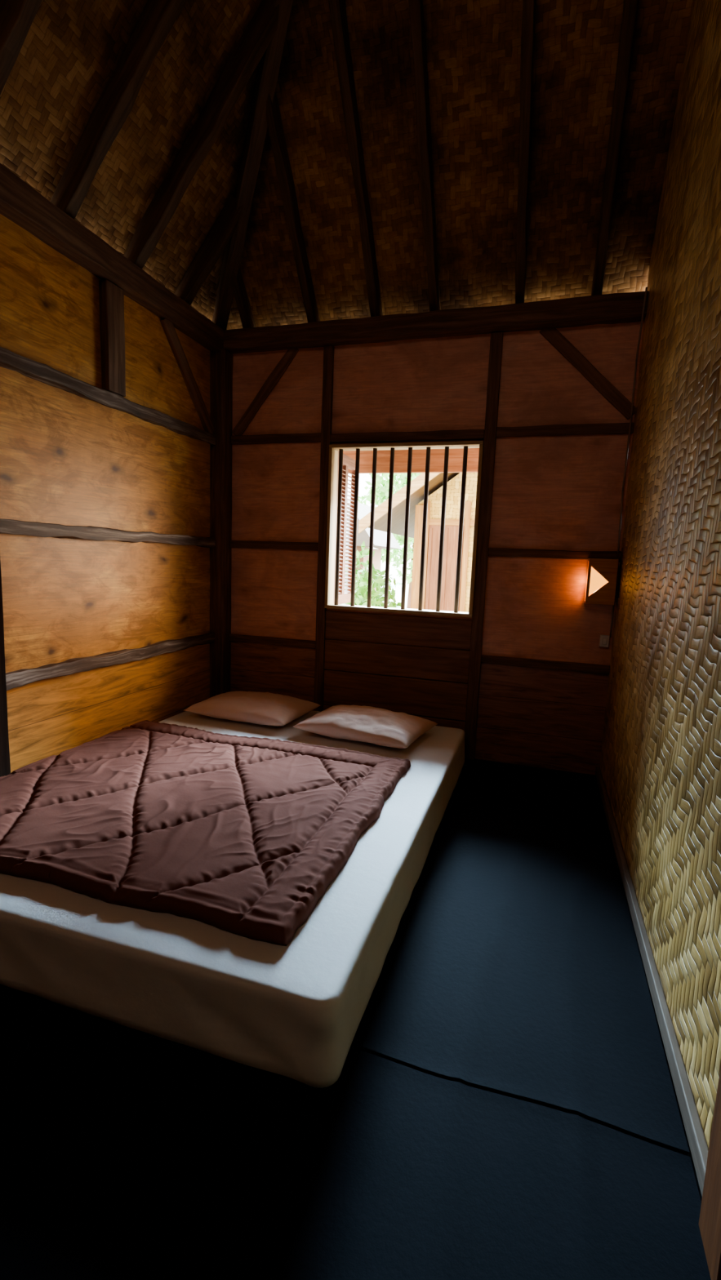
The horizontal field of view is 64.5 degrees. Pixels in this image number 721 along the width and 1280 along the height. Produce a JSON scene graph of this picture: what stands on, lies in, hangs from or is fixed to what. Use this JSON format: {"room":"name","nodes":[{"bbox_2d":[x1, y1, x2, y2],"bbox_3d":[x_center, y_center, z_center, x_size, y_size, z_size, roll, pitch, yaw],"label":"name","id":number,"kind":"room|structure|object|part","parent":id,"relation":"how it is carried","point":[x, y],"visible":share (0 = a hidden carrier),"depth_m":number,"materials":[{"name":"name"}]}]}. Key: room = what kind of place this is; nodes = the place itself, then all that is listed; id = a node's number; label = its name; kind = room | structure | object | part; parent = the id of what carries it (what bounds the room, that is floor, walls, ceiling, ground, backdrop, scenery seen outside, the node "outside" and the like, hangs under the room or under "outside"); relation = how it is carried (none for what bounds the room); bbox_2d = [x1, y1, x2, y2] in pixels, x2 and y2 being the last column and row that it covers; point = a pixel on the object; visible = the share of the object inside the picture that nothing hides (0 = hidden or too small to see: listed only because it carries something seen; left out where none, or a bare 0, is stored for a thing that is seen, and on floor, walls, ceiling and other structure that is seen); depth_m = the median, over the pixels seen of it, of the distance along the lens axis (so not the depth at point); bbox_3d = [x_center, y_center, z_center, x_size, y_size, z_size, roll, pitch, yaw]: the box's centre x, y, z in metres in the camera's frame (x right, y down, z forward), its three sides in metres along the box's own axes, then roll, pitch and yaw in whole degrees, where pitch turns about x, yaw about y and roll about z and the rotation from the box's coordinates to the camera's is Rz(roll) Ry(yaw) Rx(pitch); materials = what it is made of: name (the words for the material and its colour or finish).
{"room":"traditional dwelling","nodes":[
{"label":"traditional dwelling","id":0,"kind":"room"},
{"bbox_2d":[0,213,210,773],"bbox_3d":[-1.824,-0.420,1.670,0.050,2.737,5.156,5,8,17],"label":"wall","id":1,"kind":"structure","parent":0,"point":[67,459],"depth_m":2.92,"materials":[{"name":"brown wood"}]},
{"bbox_2d":[0,561,10,777],"bbox_3d":[-1.575,0.058,2.432,0.053,1.600,0.099,5,8,17],"label":"timber","id":2,"kind":"structure","parent":1,"relation":"attached to","point":[5,766],"depth_m":2.48,"materials":[{"name":"brown wood"}]},
{"bbox_2d":[0,346,215,444],"bbox_3d":[-1.770,-1.069,1.513,0.054,0.087,5.046,5,8,17],"label":"timber","id":3,"kind":"structure","parent":1,"relation":"attached to","point":[43,373],"depth_m":2.84,"materials":[{"name":"brown wood"}]},
{"bbox_2d":[0,519,215,547],"bbox_3d":[-1.797,-0.381,1.608,0.054,0.077,5.046,5,8,17],"label":"timber","id":4,"kind":"structure","parent":1,"relation":"attached to","point":[11,526],"depth_m":2.91,"materials":[{"name":"brown wood"}]},
{"bbox_2d":[5,632,214,690],"bbox_3d":[-1.823,0.284,1.700,0.054,0.083,5.046,5,8,17],"label":"timber","id":5,"kind":"structure","parent":1,"relation":"attached to","point":[20,677],"depth_m":3.03,"materials":[{"name":"brown wood"}]},
{"bbox_2d":[0,163,223,351],"bbox_3d":[-1.750,-1.703,1.437,0.155,0.139,5.066,5,8,17],"label":"timber","id":6,"kind":"structure","parent":1,"relation":"attached to","point":[20,203],"depth_m":2.74,"materials":[{"name":"brown wood"}]},
{"bbox_2d":[98,279,125,396],"bbox_3d":[-1.283,-1.552,2.954,0.052,0.527,0.129,5,8,17],"label":"timber","id":7,"kind":"structure","parent":1,"relation":"attached to","point":[112,328],"depth_m":2.92,"materials":[{"name":"brown wood"}]},
{"bbox_2d":[160,318,213,433],"bbox_3d":[-1.081,-1.645,3.613,0.032,0.595,0.553,5,8,17],"label":"timber","id":8,"kind":"structure","parent":1,"relation":"attached to","point":[168,327],"depth_m":3.57,"materials":[{"name":"brown wood"}]},
{"bbox_2d":[0,0,693,329],"bbox_3d":[-0.605,-3.059,0.948,3.633,4.048,6.498,5,8,17],"label":"ceiling","id":9,"kind":"structure","parent":0,"point":[70,51],"depth_m":2.88,"materials":[{"name":"brown wicker"}]},
{"bbox_2d":[0,0,42,94],"bbox_3d":[-0.865,-2.700,1.881,2.375,2.933,0.068,5,8,17],"label":"rafter","id":10,"kind":"object","parent":9,"relation":"attached to","point":[16,16],"visible":1,"depth_m":2.05,"materials":[{"name":"brown wood"}]},
{"bbox_2d":[49,0,186,219],"bbox_3d":[-0.962,-2.477,2.448,1.885,2.333,0.068,5,8,17],"label":"rafter","id":11,"kind":"object","parent":9,"relation":"attached to","point":[117,100],"visible":0.56,"depth_m":2.48,"materials":[{"name":"brown wood"}]},
{"bbox_2d":[123,0,279,268],"bbox_3d":[-1.058,-2.257,3.015,1.413,1.732,0.070,5,8,17],"label":"rafter","id":12,"kind":"object","parent":9,"relation":"attached to","point":[255,40],"visible":0.54,"depth_m":2.86,"materials":[{"name":"brown wood"}]},
{"bbox_2d":[174,193,243,305],"bbox_3d":[-1.144,-2.050,3.545,0.962,1.172,0.068,5,8,17],"label":"rafter","id":13,"kind":"object","parent":9,"relation":"attached to","point":[225,224],"visible":0.38,"depth_m":3.41,"materials":[{"name":"brown wood"}]},
{"bbox_2d":[231,266,256,328],"bbox_3d":[-0.715,-1.953,4.034,0.058,0.998,0.828,5,8,17],"label":"rafter","id":14,"kind":"object","parent":9,"relation":"attached to","point":[237,285],"visible":0.24,"depth_m":3.73,"materials":[{"name":"brown wood"}]},
{"bbox_2d":[212,0,293,330],"bbox_3d":[-0.243,-3.238,2.438,0.087,3.934,4.430,-2,9,-27],"label":"rafter","id":15,"kind":"object","parent":9,"relation":"attached to","point":[268,69],"visible":0.55,"depth_m":3.13,"materials":[{"name":"brown wood"}]},
{"bbox_2d":[266,91,319,322],"bbox_3d":[-0.326,-2.176,3.635,0.058,1.589,1.291,5,8,17],"label":"rafter","id":16,"kind":"object","parent":9,"relation":"attached to","point":[286,181],"visible":0.52,"depth_m":3.27,"materials":[{"name":"brown wood"}]},
{"bbox_2d":[328,0,382,316],"bbox_3d":[0.027,-2.383,3.265,0.058,2.122,1.729,5,8,17],"label":"rafter","id":17,"kind":"object","parent":9,"relation":"attached to","point":[337,7],"visible":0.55,"depth_m":3.00,"materials":[{"name":"brown wood"}]},
{"bbox_2d":[342,448,479,473],"bbox_3d":[0.304,-1.357,4.279,3.602,0.205,0.030,5,8,17],"label":"fascia","id":18,"kind":"object","parent":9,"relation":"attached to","point":[437,455],"visible":0.06,"depth_m":4.23,"materials":[{"name":"brown wood"}]},
{"bbox_2d":[408,0,439,311],"bbox_3d":[0.332,-2.564,2.951,0.058,2.585,2.089,5,8,17],"label":"rafter","id":19,"kind":"object","parent":9,"relation":"attached to","point":[416,21],"visible":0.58,"depth_m":2.93,"materials":[{"name":"brown wood"}]},
{"bbox_2d":[515,0,535,303],"bbox_3d":[0.745,-2.804,2.525,0.060,3.202,2.590,5,8,17],"label":"rafter","id":20,"kind":"object","parent":9,"relation":"attached to","point":[527,37],"visible":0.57,"depth_m":2.81,"materials":[{"name":"brown wood"}]},
{"bbox_2d":[591,0,637,295],"bbox_3d":[1.094,-3.006,2.171,0.059,3.734,3.016,5,8,17],"label":"rafter","id":21,"kind":"object","parent":9,"relation":"attached to","point":[629,8],"visible":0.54,"depth_m":2.72,"materials":[{"name":"brown wood"}]},
{"bbox_2d":[230,320,644,775],"bbox_3d":[0.254,-0.626,3.732,2.762,2.737,0.050,5,8,17],"label":"wall","id":22,"kind":"structure","parent":0,"point":[558,492],"depth_m":3.54,"materials":[{"name":"red wood"}]},
{"bbox_2d":[209,348,232,697],"bbox_3d":[-0.988,-0.653,4.041,0.113,2.612,0.116,5,8,17],"label":"timber","id":23,"kind":"structure","parent":22,"relation":"attached to","point":[220,361],"depth_m":3.97,"materials":[{"name":"brown wood"}]},
{"bbox_2d":[231,347,298,435],"bbox_3d":[-0.648,-1.671,3.854,0.490,0.588,0.015,5,8,17],"label":"timber","id":24,"kind":"structure","parent":22,"relation":"attached to","point":[277,373],"depth_m":3.84,"materials":[{"name":"brown wood"}]},
{"bbox_2d":[229,633,315,648],"bbox_3d":[-0.627,0.007,4.054,0.672,0.055,0.028,5,8,17],"label":"timber","id":25,"kind":"structure","parent":22,"relation":"attached to","point":[235,637],"depth_m":4.04,"materials":[{"name":"brown wood"}]},
{"bbox_2d":[230,540,318,551],"bbox_3d":[-0.601,-0.657,3.963,0.672,0.056,0.026,5,8,17],"label":"timber","id":26,"kind":"structure","parent":22,"relation":"attached to","point":[233,544],"depth_m":3.95,"materials":[{"name":"brown wood"}]},
{"bbox_2d":[231,432,320,444],"bbox_3d":[-0.575,-1.363,3.865,0.672,0.062,0.028,5,8,17],"label":"timber","id":27,"kind":"structure","parent":22,"relation":"attached to","point":[315,437],"depth_m":3.85,"materials":[{"name":"brown wood"}]},
{"bbox_2d":[313,345,334,711],"bbox_3d":[-0.253,-0.599,3.854,0.067,2.612,0.035,5,8,17],"label":"timber","id":28,"kind":"structure","parent":22,"relation":"attached to","point":[328,350],"depth_m":3.81,"materials":[{"name":"brown wood"}]},
{"bbox_2d":[323,610,471,731],"bbox_3d":[0.220,0.286,3.822,0.990,0.905,0.018,5,8,17],"label":"boards","id":29,"kind":"object","parent":22,"relation":"attached to","point":[415,696],"visible":0.77,"depth_m":3.78,"materials":[{"name":"brown wood"}]},
{"bbox_2d":[324,440,483,617],"bbox_3d":[0.325,-0.743,3.927,1.010,1.070,0.580,5,8,17],"label":"window","id":30,"kind":"structure","parent":22,"relation":"in","point":[340,464],"depth_m":3.73,"materials":[{"name":"brown wood"}]},
{"bbox_2d":[333,451,355,604],"bbox_3d":[-0.124,-0.788,4.128,0.030,1.050,0.460,5,8,17],"label":"shutter","id":31,"kind":"object","parent":30,"relation":"attached to","point":[344,596],"depth_m":4.14,"materials":[{"name":"wood"}]},
{"bbox_2d":[329,429,484,443],"bbox_3d":[0.278,-1.282,3.600,0.990,0.061,0.034,5,8,17],"label":"timber","id":32,"kind":"structure","parent":22,"relation":"attached to","point":[464,434],"depth_m":3.58,"materials":[{"name":"brown wood"}]},
{"bbox_2d":[223,290,648,353],"bbox_3d":[0.291,-1.916,3.515,2.662,0.128,0.154,5,8,17],"label":"timber","id":33,"kind":"structure","parent":22,"relation":"attached to","point":[627,307],"depth_m":3.38,"materials":[{"name":"brown wood"}]},
{"bbox_2d":[464,331,502,759],"bbox_3d":[0.755,-0.518,3.544,0.073,2.612,0.036,5,8,17],"label":"timber","id":34,"kind":"structure","parent":22,"relation":"attached to","point":[496,338],"depth_m":3.52,"materials":[{"name":"brown wood"}]},
{"bbox_2d":[480,654,609,674],"bbox_3d":[1.124,0.148,3.513,0.755,0.055,0.028,5,8,17],"label":"timber","id":35,"kind":"structure","parent":22,"relation":"attached to","point":[520,662],"depth_m":3.50,"materials":[{"name":"brown wood"}]},
{"bbox_2d":[488,547,621,560],"bbox_3d":[1.150,-0.515,3.421,0.755,0.057,0.027,5,8,17],"label":"timber","id":36,"kind":"structure","parent":22,"relation":"attached to","point":[495,552],"depth_m":3.41,"materials":[{"name":"brown wood"}]},
{"bbox_2d":[495,422,634,436],"bbox_3d":[1.177,-1.220,3.323,0.755,0.063,0.027,5,8,17],"label":"timber","id":37,"kind":"structure","parent":22,"relation":"attached to","point":[553,430],"depth_m":3.31,"materials":[{"name":"brown wood"}]},
{"bbox_2d":[539,327,635,419],"bbox_3d":[1.294,-1.535,3.250,0.563,0.553,0.015,5,8,17],"label":"timber","id":38,"kind":"structure","parent":22,"relation":"attached to","point":[552,335],"depth_m":3.24,"materials":[{"name":"brown wood"}]},
{"bbox_2d":[583,558,618,604],"bbox_3d":[1.399,-0.340,3.324,0.155,0.260,0.098,5,8,17],"label":"wall lamp","id":39,"kind":"object","parent":22,"relation":"attached to","point":[602,574],"visible":1,"depth_m":3.28,"materials":[{"name":"brown wood"}]},
{"bbox_3d":[1.374,-0.337,3.295,0.115,0.188,0.003,5,8,17],"label":"lamp shade","id":40,"kind":"part","parent":39,"relation":"part of","materials":[{"name":"orange"}]},
{"bbox_2d":[599,634,609,647],"bbox_3d":[1.446,0.006,3.386,0.050,0.070,0.034,5,8,17],"label":"power outlet","id":41,"kind":"object","parent":22,"relation":"attached to","point":[604,639],"visible":1,"depth_m":3.37,"materials":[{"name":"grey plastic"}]},
{"bbox_2d":[350,759,702,1200],"bbox_3d":[-0.587,1.098,1.466,2.782,0.120,5.276,5,8,17],"label":"floor","id":42,"kind":"structure","parent":0,"point":[476,762],"depth_m":1.40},
{"bbox_2d":[0,983,425,1279],"bbox_3d":[-1.200,1.155,0.415,1.992,0.008,2.744,5,8,17],"label":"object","id":43,"kind":"structure","parent":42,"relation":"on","point":[126,1153],"depth_m":1.19,"materials":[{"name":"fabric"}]},
{"bbox_2d":[351,763,499,1072],"bbox_3d":[-0.435,0.855,2.775,2.012,0.008,2.269,5,8,17],"label":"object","id":44,"kind":"structure","parent":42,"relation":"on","point":[403,1018],"depth_m":1.90,"materials":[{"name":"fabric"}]},
{"bbox_2d":[0,710,465,1088],"bbox_3d":[-0.558,0.738,2.723,1.819,0.224,2.432,5,8,17],"label":"mattress","id":45,"kind":"object","parent":44,"relation":"on","point":[295,1010],"visible":0.58,"depth_m":1.53,"materials":[{"name":"white fabric"}]},
{"bbox_2d":[0,720,410,945],"bbox_3d":[-0.726,0.627,2.419,1.617,0.057,1.481,5,8,17],"label":"quilt","id":46,"kind":"object","parent":45,"relation":"on","point":[245,836],"visible":1,"depth_m":2.10,"materials":[{"name":"brown fabric"}]},
{"bbox_2d":[183,691,320,725],"bbox_3d":[-0.678,0.419,3.653,0.700,0.138,0.520,5,8,20],"label":"pillow","id":47,"kind":"object","parent":45,"relation":"on","point":[268,708],"visible":1,"depth_m":3.50,"materials":[{"name":"beige fabric"}]},
{"bbox_2d":[293,704,437,748],"bbox_3d":[0.041,0.479,3.346,0.700,0.157,0.520,6,9,25],"label":"pillow","id":48,"kind":"object","parent":45,"relation":"on","point":[368,724],"visible":1,"depth_m":3.20,"materials":[{"name":"beige fabric"}]},
{"bbox_2d":[377,1073,711,1279],"bbox_3d":[0.025,1.253,0.034,0.580,0.011,2.741,5,8,17],"label":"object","id":49,"kind":"structure","parent":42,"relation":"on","point":[493,1186],"depth_m":1.14,"materials":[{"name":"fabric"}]},
{"bbox_2d":[433,764,689,1153],"bbox_3d":[0.801,0.948,2.432,0.561,0.011,2.355,5,8,17],"label":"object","id":50,"kind":"structure","parent":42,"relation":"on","point":[550,1003],"depth_m":1.75,"materials":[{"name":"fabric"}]},
{"bbox_2d":[600,0,720,1147],"bbox_3d":[0.818,-1.888,0.640,0.040,6.124,5.156,5,8,17],"label":"wall","id":51,"kind":"structure","parent":0,"point":[660,759],"depth_m":1.92,"materials":[{"name":"brown wicker"}]},
{"bbox_2d":[609,287,647,637],"bbox_3d":[1.492,-0.942,3.203,0.024,1.881,0.122,5,8,17],"label":"timber","id":52,"kind":"object","parent":51,"relation":"attached to","point":[646,289],"visible":0.87,"depth_m":3.19,"materials":[{"name":"brown wood"}]},
{"bbox_2d":[595,766,708,1195],"bbox_3d":[1.067,0.954,2.294,0.022,0.055,2.556,5,8,17],"label":"baseboard","id":53,"kind":"structure","parent":51,"relation":"attached to","point":[695,1136],"depth_m":1.55,"materials":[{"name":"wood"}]},
{"bbox_2d":[698,1066,720,1279],"bbox_3d":[0.688,0.148,0.898,0.047,1.986,0.125,5,8,17],"label":"timber","id":54,"kind":"structure","parent":51,"relation":"attached to","point":[709,1220],"depth_m":1.03,"materials":[{"name":"brown wood"}]},
{"label":"outside","id":55,"kind":"structure","parent":0,"visible":0},
{"bbox_2d":[380,584,408,608],"bbox_3d":[6.547,-0.925,20.924,60.000,0.200,36.244,5,8,17],"label":"ground","id":56,"kind":"structure","parent":55,"point":[398,588],"depth_m":29.42,"materials":[{"name":"white"}]},
{"bbox_2d":[344,541,395,606],"bbox_3d":[-0.033,-0.852,10.766,1.532,2.015,1.405,5,8,17],"label":"bush","id":57,"kind":"object","parent":56,"relation":"on","point":[362,553],"visible":0.09,"depth_m":10.53,"materials":[{"name":"green plant"}]},
{"bbox_2d":[342,569,400,608],"bbox_3d":[0.120,-0.372,9.038,1.136,1.502,1.118,5,8,17],"label":"bush","id":58,"kind":"object","parent":56,"relation":"on","point":[362,586],"visible":0.26,"depth_m":8.83,"materials":[{"name":"green plant"}]},
{"bbox_2d":[345,499,400,598],"bbox_3d":[-0.811,-1.845,14.036,3.100,2.950,2.500,5,8,17],"label":"hut","id":59,"kind":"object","parent":56,"relation":"on","point":[380,540],"visible":0.14,"depth_m":13.11,"materials":[{"name":"white"}]},
{"bbox_2d":[358,472,422,608],"bbox_3d":[1.741,-3.969,19.082,4.531,5.985,3.340,5,8,17],"label":"tree","id":60,"kind":"object","parent":56,"relation":"on","point":[381,492],"visible":0.13,"depth_m":18.81,"materials":[{"name":"green plant"}]},
{"bbox_2d":[358,472,477,612],"bbox_3d":[2.739,-1.446,9.495,4.160,3.670,5.240,5,8,17],"label":"house","id":61,"kind":"structure","parent":56,"relation":"on","point":[452,502],"depth_m":7.88,"materials":[{"name":"brown wood"}]},
{"bbox_3d":[2.106,-0.606,7.702,2.880,2.450,0.115,5,8,17],"label":"frame","id":62,"kind":"part","parent":61,"relation":"part of","materials":[{"name":"brown wood"}]},
{"bbox_3d":[1.148,-0.620,7.979,0.490,1.930,0.045,5,8,17],"label":"door","id":63,"kind":"part","parent":61,"relation":"part of","materials":[{"name":"brown wood"}]}
]}

